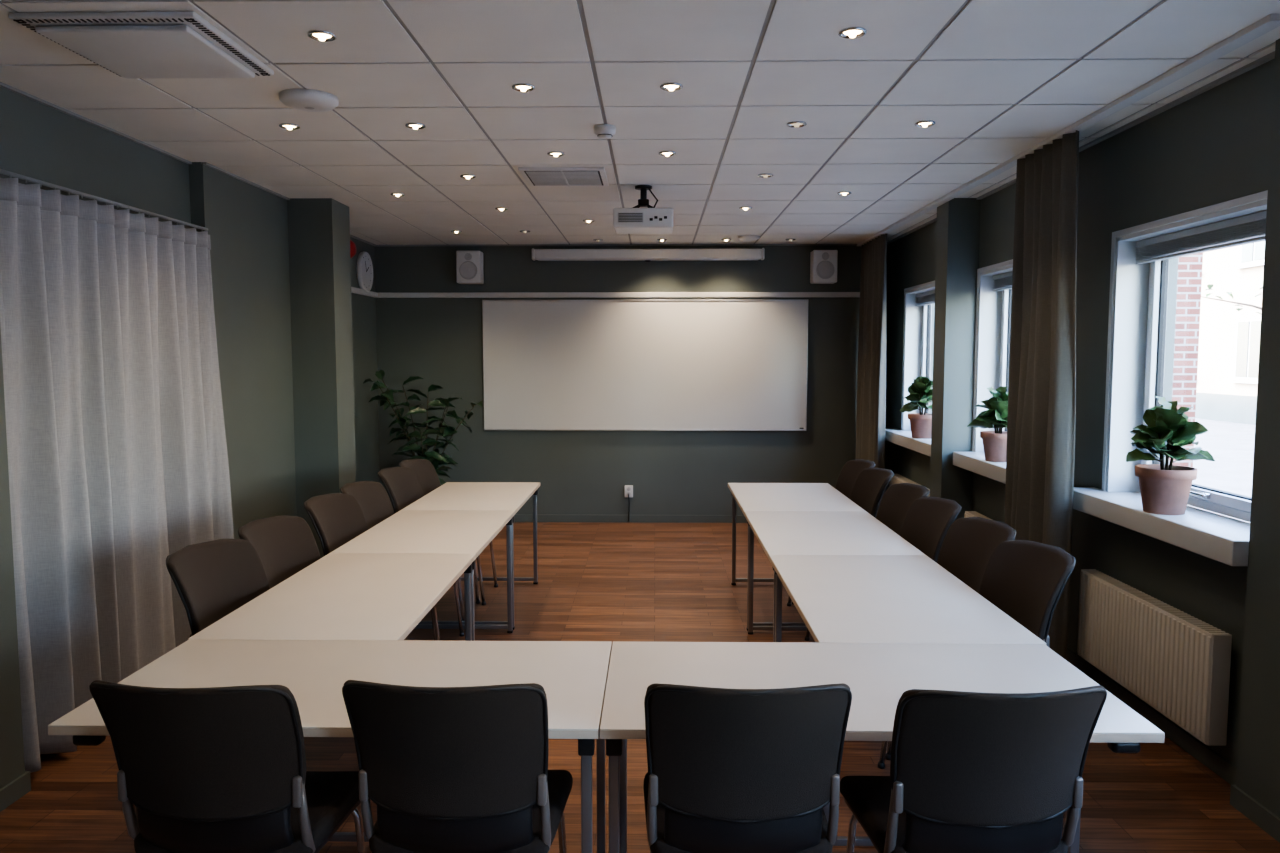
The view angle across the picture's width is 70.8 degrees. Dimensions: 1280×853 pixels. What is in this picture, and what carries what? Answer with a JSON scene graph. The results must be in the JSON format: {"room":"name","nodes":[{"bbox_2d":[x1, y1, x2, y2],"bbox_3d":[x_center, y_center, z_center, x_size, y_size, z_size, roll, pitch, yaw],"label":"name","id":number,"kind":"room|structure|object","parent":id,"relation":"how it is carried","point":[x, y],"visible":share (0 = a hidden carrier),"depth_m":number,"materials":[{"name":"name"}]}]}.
{"room":"conference room","nodes":[
{"label":"conference room","id":0,"kind":"room"},
{"bbox_2d":[0,87,379,538],"bbox_3d":[-2.687,-0.063,3.812,0.400,2.850,10.320,0,4,1],"label":"wall","id":1,"kind":"structure","parent":0,"point":[247,224],"depth_m":5.54,"materials":[{"name":"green paint"}]},
{"bbox_2d":[0,771,30,811],"bbox_3d":[-2.396,1.156,6.032,0.532,0.075,6.048,0,4,1],"label":"baseboard","id":2,"kind":"structure","parent":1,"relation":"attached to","point":[13,791],"depth_m":3.37,"materials":[{"name":"grey wood"}]},
{"bbox_2d":[0,169,207,230],"bbox_3d":[-2.493,-1.026,4.150,0.134,0.029,1.770,0,4,1],"label":"rail","id":3,"kind":"object","parent":1,"relation":"attached to","point":[103,201],"depth_m":4.05,"materials":[{"name":"grey metal"}]},
{"bbox_2d":[0,178,233,772],"bbox_3d":[-2.399,0.140,4.247,0.174,2.307,1.752,0,4,1],"label":"curtain linen","id":4,"kind":"object","parent":1,"relation":"hanging from","point":[118,463],"visible":0.83,"depth_m":3.99,"materials":[{"name":"white fabric"}]},
{"bbox_2d":[350,240,356,257],"bbox_3d":[-2.590,-1.593,8.075,0.070,0.170,0.170,0,4,1],"label":"bell","id":5,"kind":"object","parent":1,"relation":"attached to","point":[353,249],"visible":0.59,"depth_m":8.04,"materials":[{"name":"red plastic"}]},
{"bbox_2d":[357,251,372,291],"bbox_3d":[-2.597,-1.461,8.507,0.042,0.380,0.380,0,4,1],"label":"wall clock","id":6,"kind":"object","parent":1,"relation":"attached to","point":[364,262],"visible":0.99,"depth_m":8.46,"materials":[{"name":"white plastic"}]},
{"bbox_2d":[0,51,1274,245],"bbox_3d":[-0.159,-1.555,5.986,5.020,0.012,5.670,0,4,1],"label":"trim","id":7,"kind":"structure","parent":1,"relation":"attached to","point":[1270,56],"depth_m":4.51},
{"bbox_2d":[375,244,861,514],"bbox_3d":[-0.050,-0.518,9.009,5.500,2.950,0.200,0,4,1],"label":"wall","id":8,"kind":"structure","parent":0,"point":[439,341],"depth_m":8.93,"materials":[{"name":"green paint"}]},
{"bbox_2d":[456,251,483,283],"bbox_3d":[-1.653,-1.546,8.759,0.236,0.310,0.192,0,4,1],"label":"wall speaker","id":9,"kind":"object","parent":8,"relation":"attached to","point":[469,264],"visible":1,"depth_m":8.67,"materials":[{"name":"white plastic"}]},
{"bbox_2d":[351,287,859,297],"bbox_3d":[-0.241,-1.205,7.725,4.780,0.050,2.260,0,4,1],"label":"trim","id":10,"kind":"structure","parent":8,"relation":"attached to","point":[353,289],"depth_m":8.82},
{"bbox_2d":[625,485,632,520],"bbox_3d":[-0.113,0.768,8.982,0.084,0.360,0.055,0,4,1],"label":"power socket","id":11,"kind":"object","parent":8,"relation":"attached to","point":[628,488],"visible":1,"depth_m":8.98,"materials":[{"name":"white plastic"}]},
{"bbox_2d":[514,515,746,522],"bbox_3d":[-0.107,0.924,9.016,5.010,0.075,0.012,0,4,1],"label":"baseboard","id":12,"kind":"structure","parent":8,"relation":"attached to","point":[517,518],"depth_m":9.01,"materials":[{"name":"grey wood"}]},
{"bbox_2d":[482,299,808,430],"bbox_3d":[0.048,-0.602,8.884,3.200,1.290,0.030,0,4,1],"label":"whiteboard","id":13,"kind":"object","parent":8,"relation":"attached to","point":[713,364],"visible":1,"depth_m":8.88,"materials":[{"name":"plastic"}]},
{"bbox_2d":[532,248,764,261],"bbox_3d":[0.077,-1.662,8.744,2.248,0.127,0.144,0,4,1],"label":"screen housing","id":14,"kind":"object","parent":8,"relation":"attached to","point":[647,255],"visible":1,"depth_m":8.68,"materials":[{"name":"white plastic"}]},
{"bbox_2d":[810,250,837,283],"bbox_3d":[1.776,-1.542,8.702,0.236,0.310,0.192,0,4,1],"label":"wall speaker","id":15,"kind":"object","parent":8,"relation":"attached to","point":[823,263],"visible":1,"depth_m":8.62,"materials":[{"name":"white plastic"}]},
{"bbox_2d":[857,14,1279,245],"bbox_3d":[2.096,-1.538,5.824,0.065,0.022,5.920,0,4,1],"label":"curtain rail","id":16,"kind":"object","parent":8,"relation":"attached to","point":[1270,22],"depth_m":3.74,"materials":[{"name":"white metal"}]},
{"bbox_2d":[856,234,886,499],"bbox_3d":[2.151,-0.367,8.380,0.131,2.708,0.840,0,4,1],"label":"curtain","id":17,"kind":"object","parent":16,"relation":"hanging from","point":[871,380],"visible":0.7,"depth_m":8.24,"materials":[{"name":"brown fabric"}]},
{"bbox_2d":[1004,130,1078,659],"bbox_3d":[2.069,-0.081,4.704,0.161,2.708,0.661,0,4,5],"label":"curtain","id":18,"kind":"object","parent":16,"relation":"hanging from","point":[1040,452],"visible":0.77,"depth_m":4.59,"materials":[{"name":"brown fabric"}]},
{"bbox_2d":[0,0,1279,244],"bbox_3d":[-0.238,-1.406,3.666,5.300,0.050,10.320,0,4,1],"label":"ceiling","id":19,"kind":"structure","parent":0,"point":[996,79],"depth_m":3.79,"materials":[{"name":"tile"}]},
{"bbox_2d":[8,11,273,78],"bbox_3d":[-1.706,-1.319,3.156,0.600,0.044,0.600,0,4,1],"label":"air diffuser","id":20,"kind":"object","parent":19,"relation":"attached to","point":[149,44],"depth_m":3.03,"materials":[{"name":"white metal"}]},
{"bbox_2d":[279,123,299,129],"bbox_3d":[-1.663,-1.418,4.271,0.094,0.019,0.094,0,4,1],"label":"recessed light","id":21,"kind":"object","parent":19,"relation":"in","point":[289,126],"visible":1,"depth_m":4.26,"materials":[{"name":"silver metal"}]},
{"bbox_2d":[279,89,338,111],"bbox_3d":[-1.396,-1.368,3.799,0.236,0.046,0.236,0,4,1],"label":"smoke detector","id":22,"kind":"object","parent":19,"relation":"attached to","point":[310,100],"visible":1,"depth_m":3.73,"materials":[{"name":"white plastic"}]},
{"bbox_2d":[307,30,335,41],"bbox_3d":[-1.083,-1.324,3.065,0.094,0.019,0.094,0,4,1],"label":"recessed light","id":23,"kind":"object","parent":19,"relation":"in","point":[319,35],"visible":1,"depth_m":3.06,"materials":[{"name":"silver metal"}]},
{"bbox_2d":[390,193,404,196],"bbox_3d":[-1.633,-1.558,6.065,0.094,0.019,0.094,0,4,1],"label":"recessed light","id":24,"kind":"object","parent":19,"relation":"in","point":[392,194],"visible":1,"depth_m":6.05,"materials":[{"name":"silver metal"}]},
{"bbox_2d":[405,123,425,128],"bbox_3d":[-1.063,-1.417,4.261,0.094,0.019,0.094,0,4,1],"label":"recessed light","id":25,"kind":"object","parent":19,"relation":"in","point":[409,125],"visible":1,"depth_m":4.25,"materials":[{"name":"silver metal"}]},
{"bbox_2d":[460,174,475,178],"bbox_3d":[-1.043,-1.510,5.457,0.094,0.019,0.094,0,4,1],"label":"recessed light","id":26,"kind":"object","parent":19,"relation":"in","point":[467,176],"visible":1,"depth_m":5.45,"materials":[{"name":"silver metal"}]},
{"bbox_2d":[495,207,507,210],"bbox_3d":[-1.023,-1.604,6.654,0.094,0.019,0.094,0,4,1],"label":"recessed light","id":27,"kind":"object","parent":19,"relation":"in","point":[497,208],"visible":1,"depth_m":6.63,"materials":[{"name":"silver metal"}]},
{"bbox_2d":[512,83,534,91],"bbox_3d":[-0.473,-1.370,3.653,0.094,0.019,0.094,0,4,1],"label":"recessed light","id":28,"kind":"object","parent":19,"relation":"in","point":[523,87],"visible":1,"depth_m":3.65,"materials":[{"name":"silver metal"}]},
{"bbox_2d":[547,151,564,156],"bbox_3d":[-0.453,-1.463,4.849,0.094,0.019,0.094,0,4,1],"label":"recessed light","id":29,"kind":"object","parent":19,"relation":"in","point":[552,153],"visible":1,"depth_m":4.84,"materials":[{"name":"silver metal"}]},
{"bbox_2d":[518,167,608,185],"bbox_3d":[-0.453,-1.509,5.458,0.500,0.021,0.510,0,4,1],"label":"ceiling exhaust vent","id":30,"kind":"object","parent":19,"relation":"in","point":[534,176],"depth_m":5.38,"materials":[{"name":"white metal"}]},
{"bbox_2d":[594,124,615,138],"bbox_3d":[-0.167,-1.405,4.297,0.104,0.050,0.104,0,4,1],"label":"smoke detector","id":31,"kind":"object","parent":19,"relation":"attached to","point":[603,131],"visible":1,"depth_m":4.26,"materials":[{"name":"white plastic"}]},
{"bbox_2d":[613,185,672,233],"bbox_3d":[0.023,-1.407,5.822,0.380,0.282,0.338,0,4,1],"label":"ceiling projector","id":32,"kind":"object","parent":19,"relation":"hanging from","point":[635,220],"depth_m":5.67,"materials":[{"name":"white plastic"}]},
{"bbox_2d":[659,151,675,156],"bbox_3d":[0.147,-1.462,4.839,0.094,0.019,0.094,0,4,1],"label":"recessed light","id":33,"kind":"object","parent":19,"relation":"in","point":[663,153],"visible":1,"depth_m":4.83,"materials":[{"name":"silver metal"}]},
{"bbox_2d":[660,82,682,90],"bbox_3d":[0.127,-1.369,3.643,0.094,0.019,0.094,0,4,1],"label":"recessed light","id":34,"kind":"object","parent":19,"relation":"in","point":[671,86],"visible":1,"depth_m":3.63,"materials":[{"name":"silver metal"}]},
{"bbox_2d":[739,207,751,209],"bbox_3d":[0.777,-1.601,6.624,0.094,0.019,0.094,0,4,1],"label":"recessed light","id":35,"kind":"object","parent":19,"relation":"in","point":[741,208],"visible":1,"depth_m":6.62,"materials":[{"name":"silver metal"}]},
{"bbox_2d":[738,235,759,240],"bbox_3d":[0.998,-1.718,8.226,0.200,0.035,0.200,0,4,1],"label":"smoke detector","id":36,"kind":"object","parent":19,"relation":"attached to","point":[744,237],"visible":1,"depth_m":8.16,"materials":[{"name":"white plastic"}]},
{"bbox_2d":[758,173,772,177],"bbox_3d":[0.757,-1.508,5.428,0.094,0.019,0.094,0,4,1],"label":"recessed light","id":37,"kind":"object","parent":19,"relation":"in","point":[763,175],"visible":1,"depth_m":5.42,"materials":[{"name":"silver metal"}]},
{"bbox_2d":[787,121,806,127],"bbox_3d":[0.737,-1.415,4.231,0.094,0.019,0.094,0,4,1],"label":"recessed light","id":38,"kind":"object","parent":19,"relation":"in","point":[795,124],"visible":1,"depth_m":4.22,"materials":[{"name":"silver metal"}]},
{"bbox_2d":[837,191,851,195],"bbox_3d":[1.367,-1.554,6.016,0.094,0.019,0.094,0,4,1],"label":"recessed light","id":39,"kind":"object","parent":19,"relation":"in","point":[843,193],"visible":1,"depth_m":6.00,"materials":[{"name":"silver metal"}]},
{"bbox_2d":[838,27,866,38],"bbox_3d":[0.717,-1.322,3.035,0.094,0.019,0.094,0,4,1],"label":"recessed light","id":40,"kind":"object","parent":19,"relation":"in","point":[850,32],"visible":1,"depth_m":3.03,"materials":[{"name":"silver metal"}]},
{"bbox_2d":[915,120,935,126],"bbox_3d":[1.337,-1.414,4.221,0.094,0.019,0.094,0,4,1],"label":"recessed light","id":41,"kind":"object","parent":19,"relation":"in","point":[926,123],"visible":1,"depth_m":4.21,"materials":[{"name":"silver metal"}]},
{"bbox_2d":[0,522,1279,852],"bbox_3d":[-0.138,1.421,3.885,5.500,0.120,10.720,0,4,1],"label":"floor","id":42,"kind":"structure","parent":0,"point":[598,581],"depth_m":3.78,"materials":[{"name":"brown wood"}]},
{"bbox_2d":[0,326,24,788],"bbox_3d":[-2.469,0.041,3.124,0.240,2.750,0.420,0,4,1],"label":"pillar","id":43,"kind":"structure","parent":42,"relation":"on","point":[12,766],"depth_m":3.34,"materials":[{"name":"grey paint"}]},
{"bbox_2d":[166,539,269,636],"bbox_3d":[-1.429,0.926,3.438,0.634,0.935,0.478,1,5,10],"label":"chair","id":44,"kind":"object","parent":42,"relation":"on","point":[213,579],"visible":0.27,"depth_m":3.47,"materials":[{"name":"fabric"}]},
{"bbox_2d":[89,680,364,852],"bbox_3d":[-1.020,1.014,2.306,0.478,0.935,0.634,0,4,4],"label":"chair","id":45,"kind":"object","parent":42,"relation":"on","point":[212,769],"visible":0.96,"depth_m":2.10,"materials":[{"name":"fabric"}]},
{"bbox_2d":[238,515,320,588],"bbox_3d":[-1.404,0.885,3.969,0.634,0.935,0.478,1,5,9],"label":"chair","id":46,"kind":"object","parent":42,"relation":"on","point":[285,545],"visible":0.16,"depth_m":4.04,"materials":[{"name":"fabric"}]},
{"bbox_2d":[287,198,355,557],"bbox_3d":[-2.292,-0.224,6.521,0.320,2.750,0.360,0,4,1],"label":"pillar","id":47,"kind":"structure","parent":42,"relation":"on","point":[318,228],"depth_m":6.34,"materials":[{"name":"grey paint"}]},
{"bbox_2d":[48,639,611,852],"bbox_3d":[-0.785,1.089,2.607,1.377,0.740,0.687,0,4,1],"label":"conference table","id":48,"kind":"object","parent":42,"relation":"on","point":[573,675],"visible":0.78,"depth_m":2.62,"materials":[{"name":"laminate"}]},
{"bbox_2d":[188,553,475,841],"bbox_3d":[-1.122,1.012,3.601,0.687,0.740,1.291,0,4,1],"label":"conference table","id":49,"kind":"object","parent":42,"relation":"on","point":[338,596],"visible":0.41,"depth_m":3.42,"materials":[{"name":"laminate"}]},
{"bbox_2d":[304,493,439,640],"bbox_3d":[-1.383,0.832,4.650,0.634,0.935,0.478,1,4,8],"label":"chair","id":50,"kind":"object","parent":42,"relation":"on","point":[337,519],"visible":0.24,"depth_m":4.71,"materials":[{"name":"fabric"}]},
{"bbox_2d":[340,481,463,640],"bbox_3d":[-1.364,0.794,5.135,0.634,0.935,0.478,0,4,6],"label":"chair","id":51,"kind":"object","parent":42,"relation":"on","point":[372,497],"visible":0.13,"depth_m":5.24,"materials":[{"name":"fabric"}]},
{"bbox_2d":[363,370,481,483],"bbox_3d":[-1.990,0.249,8.263,0.972,1.538,0.801,-3,5,-31],"label":"rubber plant","id":52,"kind":"object","parent":42,"relation":"on","point":[386,398],"visible":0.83,"depth_m":8.24,"materials":[{"name":"green plant"}]},
{"bbox_2d":[331,510,514,640],"bbox_3d":[-1.101,0.915,4.840,0.687,0.740,1.187,0,4,1],"label":"conference table","id":53,"kind":"object","parent":42,"relation":"on","point":[405,531],"visible":0.56,"depth_m":4.76,"materials":[{"name":"laminate"}]},
{"bbox_2d":[377,467,485,620],"bbox_3d":[-1.353,0.742,5.809,0.634,0.935,0.478,1,4,7],"label":"chair","id":54,"kind":"object","parent":42,"relation":"on","point":[403,487],"visible":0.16,"depth_m":5.87,"materials":[{"name":"fabric"}]},
{"bbox_2d":[399,459,497,603],"bbox_3d":[-1.345,0.705,6.278,0.634,0.935,0.478,1,4,7],"label":"chair","id":55,"kind":"object","parent":42,"relation":"on","point":[425,471],"visible":0.16,"depth_m":6.40,"materials":[{"name":"fabric"}]},
{"bbox_2d":[342,680,572,852],"bbox_3d":[-0.443,1.014,2.311,0.478,0.935,0.634,0,4,3],"label":"chair","id":56,"kind":"object","parent":42,"relation":"on","point":[444,769],"visible":1,"depth_m":2.10,"materials":[{"name":"fabric"}]},
{"bbox_2d":[402,482,539,629],"bbox_3d":[-1.082,0.823,6.026,0.687,0.740,1.187,0,4,1],"label":"conference table","id":57,"kind":"object","parent":42,"relation":"on","point":[450,495],"visible":0.51,"depth_m":5.96,"materials":[{"name":"laminate"}]},
{"bbox_2d":[643,683,851,852],"bbox_3d":[0.248,1.015,2.300,0.478,0.935,0.634,0,4,0],"label":"chair","id":58,"kind":"object","parent":42,"relation":"on","point":[730,770],"visible":1,"depth_m":2.09,"materials":[{"name":"fabric"}]},
{"bbox_2d":[728,483,864,630],"bbox_3d":[0.993,0.826,5.992,0.727,0.740,1.187,0,4,1],"label":"conference table","id":59,"kind":"object","parent":42,"relation":"on","point":[749,496],"visible":0.46,"depth_m":5.92,"materials":[{"name":"laminate"}]},
{"bbox_2d":[792,459,875,604],"bbox_3d":[1.300,0.708,6.247,0.634,0.935,0.478,0,4,-4],"label":"chair","id":60,"kind":"object","parent":42,"relation":"on","point":[850,471],"visible":0.16,"depth_m":6.36,"materials":[{"name":"fabric"}]},
{"bbox_2d":[744,511,924,641],"bbox_3d":[0.973,0.918,4.805,0.727,0.740,1.187,0,4,1],"label":"conference table","id":61,"kind":"object","parent":42,"relation":"on","point":[777,532],"visible":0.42,"depth_m":4.74,"materials":[{"name":"laminate"}]},
{"bbox_2d":[787,468,893,605],"bbox_3d":[1.292,0.745,5.769,0.634,0.935,0.478,0,4,-4],"label":"chair","id":62,"kind":"object","parent":42,"relation":"on","point":[870,485],"visible":0.2,"depth_m":5.83,"materials":[{"name":"fabric"}]},
{"bbox_2d":[805,483,929,640],"bbox_3d":[1.280,0.801,5.048,0.634,0.935,0.478,0,4,-5],"label":"chair","id":63,"kind":"object","parent":42,"relation":"on","point":[894,505],"visible":0.21,"depth_m":5.15,"materials":[{"name":"fabric"}]},
{"bbox_2d":[600,641,1164,852],"bbox_3d":[0.598,1.091,2.584,1.384,0.740,0.687,0,4,1],"label":"conference table","id":64,"kind":"object","parent":42,"relation":"on","point":[877,675],"visible":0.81,"depth_m":2.61,"materials":[{"name":"laminate"}]},
{"bbox_2d":[769,554,1046,845],"bbox_3d":[0.953,1.014,3.567,0.727,0.740,1.291,0,4,1],"label":"conference table","id":65,"kind":"object","parent":42,"relation":"on","point":[838,598],"visible":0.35,"depth_m":3.37,"materials":[{"name":"laminate"}]},
{"bbox_2d":[899,497,961,562],"bbox_3d":[1.272,0.841,4.539,0.634,0.935,0.478,0,4,-5],"label":"chair","id":66,"kind":"object","parent":42,"relation":"on","point":[926,524],"visible":0.14,"depth_m":4.59,"materials":[{"name":"fabric"}]},
{"bbox_2d":[885,517,1015,759],"bbox_3d":[1.283,0.888,3.934,0.634,0.935,0.478,-1,4,-7],"label":"chair","id":67,"kind":"object","parent":42,"relation":"on","point":[969,543],"visible":0.19,"depth_m":4.01,"materials":[{"name":"fabric"}]},
{"bbox_2d":[930,198,980,519],"bbox_3d":[2.252,-0.219,6.456,0.230,2.750,0.260,0,4,1],"label":"pillar","id":68,"kind":"structure","parent":42,"relation":"on","point":[958,219],"depth_m":6.32,"materials":[{"name":"grey paint"}]},
{"bbox_2d":[840,685,1106,852],"bbox_3d":[0.814,1.017,2.275,0.478,0.935,0.634,0,4,-3],"label":"chair","id":69,"kind":"object","parent":42,"relation":"on","point":[971,772],"visible":0.99,"depth_m":2.06,"materials":[{"name":"fabric"}]},
{"bbox_2d":[878,540,1075,768],"bbox_3d":[1.284,0.927,3.426,0.634,0.935,0.478,-1,4,-7],"label":"chair","id":70,"kind":"object","parent":42,"relation":"on","point":[1026,580],"visible":0.2,"depth_m":3.46,"materials":[{"name":"fabric"}]},
{"bbox_2d":[1236,39,1279,817],"bbox_3d":[2.255,0.050,3.001,0.110,2.750,0.450,0,4,1],"label":"pillar","id":71,"kind":"structure","parent":42,"relation":"on","point":[1258,762],"depth_m":3.16,"materials":[{"name":"grey paint"}]},
{"bbox_2d":[884,58,1274,766],"bbox_3d":[2.462,-0.056,3.727,0.300,2.850,10.320,0,4,1],"label":"wall","id":72,"kind":"structure","parent":0,"point":[1212,147],"depth_m":4.35,"materials":[{"name":"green paint"}]},
{"bbox_2d":[885,428,930,456],"bbox_3d":[2.375,0.131,7.537,0.300,0.095,1.815,0,4,1],"label":"window sill","id":73,"kind":"structure","parent":72,"relation":"attached to","point":[894,435],"depth_m":7.51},
{"bbox_2d":[899,376,932,438],"bbox_3d":[2.318,-0.160,7.402,0.315,0.506,0.377,-3,5,-36],"label":"fiddle leaf fig","id":74,"kind":"object","parent":73,"relation":"on","point":[920,391],"visible":0.93,"depth_m":7.34,"materials":[{"name":"plant"}]},
{"bbox_2d":[889,474,929,496],"bbox_3d":[2.319,0.705,7.540,0.108,0.440,1.408,0,4,1],"label":"radiator","id":75,"kind":"object","parent":72,"relation":"attached to","point":[896,479],"visible":0.12,"depth_m":7.91,"materials":[{"name":"metal"}]},
{"bbox_2d":[901,281,934,430],"bbox_3d":[2.473,-0.550,7.465,0.222,1.275,1.350,0,4,1],"label":"window","id":76,"kind":"structure","parent":72,"relation":"in","point":[918,299],"depth_m":8.06,"materials":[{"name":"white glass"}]},
{"bbox_2d":[964,511,992,519],"bbox_3d":[2.288,0.848,5.706,0.108,0.440,1.088,0,4,1],"label":"radiator","id":77,"kind":"object","parent":72,"relation":"attached to","point":[967,513],"visible":0.11,"depth_m":6.14,"materials":[{"name":"metal"}]},
{"bbox_2d":[953,452,1005,483],"bbox_3d":[2.344,0.277,5.663,0.300,0.095,1.365,0,4,1],"label":"window sill","id":78,"kind":"structure","parent":72,"relation":"attached to","point":[975,462],"depth_m":5.84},
{"bbox_2d":[966,386,1007,461],"bbox_3d":[2.284,-0.016,5.742,0.306,0.477,0.338,-2,5,-19],"label":"fiddle leaf fig","id":79,"kind":"object","parent":78,"relation":"on","point":[994,442],"visible":0.83,"depth_m":5.71,"materials":[{"name":"plant"}]},
{"bbox_2d":[972,259,1012,451],"bbox_3d":[2.443,-0.410,5.665,0.222,1.275,1.280,0,4,1],"label":"window","id":80,"kind":"structure","parent":72,"relation":"in","point":[994,282],"depth_m":6.23,"materials":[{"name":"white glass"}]},
{"bbox_2d":[1077,569,1231,745],"bbox_3d":[2.260,0.979,4.016,0.108,0.440,1.078,0,4,1],"label":"radiator","id":81,"kind":"object","parent":72,"relation":"attached to","point":[1178,663],"visible":1,"depth_m":3.83,"materials":[{"name":"metal"}]},
{"bbox_2d":[1073,487,1249,565],"bbox_3d":[2.315,0.410,3.947,0.300,0.095,1.358,0,4,1],"label":"window sill","id":82,"kind":"structure","parent":72,"relation":"attached to","point":[1223,539],"depth_m":3.70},
{"bbox_2d":[1126,396,1214,514],"bbox_3d":[2.260,0.120,3.832,0.342,0.502,0.325,2,5,26],"label":"potted plant","id":83,"kind":"object","parent":82,"relation":"on","point":[1165,488],"visible":1,"depth_m":3.80,"materials":[{"name":"plant"}]},
{"bbox_2d":[1066,648,1279,842],"bbox_3d":[2.231,1.164,5.926,0.232,0.075,6.108,0,4,1],"label":"baseboard","id":84,"kind":"structure","parent":72,"relation":"attached to","point":[1257,813],"depth_m":3.73,"materials":[{"name":"grey wood"}]},
{"bbox_2d":[1102,190,1267,521],"bbox_3d":[2.413,-0.268,3.841,0.222,1.275,1.240,0,4,1],"label":"window","id":85,"kind":"structure","parent":72,"relation":"in","point":[1141,254],"depth_m":4.33,"materials":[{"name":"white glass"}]},
{"label":"outside","id":86,"kind":"structure","parent":0,"visible":0},
{"bbox_2d":[1188,418,1254,522],"bbox_3d":[31.695,0.028,24.554,57.430,0.250,130.000,0,4,1],"label":"ground","id":87,"kind":"structure","parent":86,"point":[1230,444],"depth_m":16.15,"materials":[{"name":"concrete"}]},
{"bbox_2d":[1169,253,1202,466],"bbox_3d":[6.698,-1.441,11.213,0.320,4.750,0.400,0,4,1],"label":"brick pier","id":88,"kind":"structure","parent":87,"relation":"on","point":[1189,279],"depth_m":11.04,"materials":[{"name":"red brick"}]},
{"bbox_2d":[1195,241,1264,424],"bbox_3d":[17.028,-4.879,34.448,1.500,8.000,90.000,0,4,1],"label":"neighbouring building","id":89,"kind":"structure","parent":87,"relation":"on","point":[1229,338],"depth_m":24.98,"materials":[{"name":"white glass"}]},
{"bbox_2d":[1201,282,1262,314],"bbox_3d":[10.393,-2.348,14.363,3.110,6.086,2.949,-3,6,-36],"label":"street tree","id":90,"kind":"object","parent":87,"relation":"on","point":[1209,286],"visible":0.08,"depth_m":14.46,"materials":[{"name":"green plant"}]}
]}

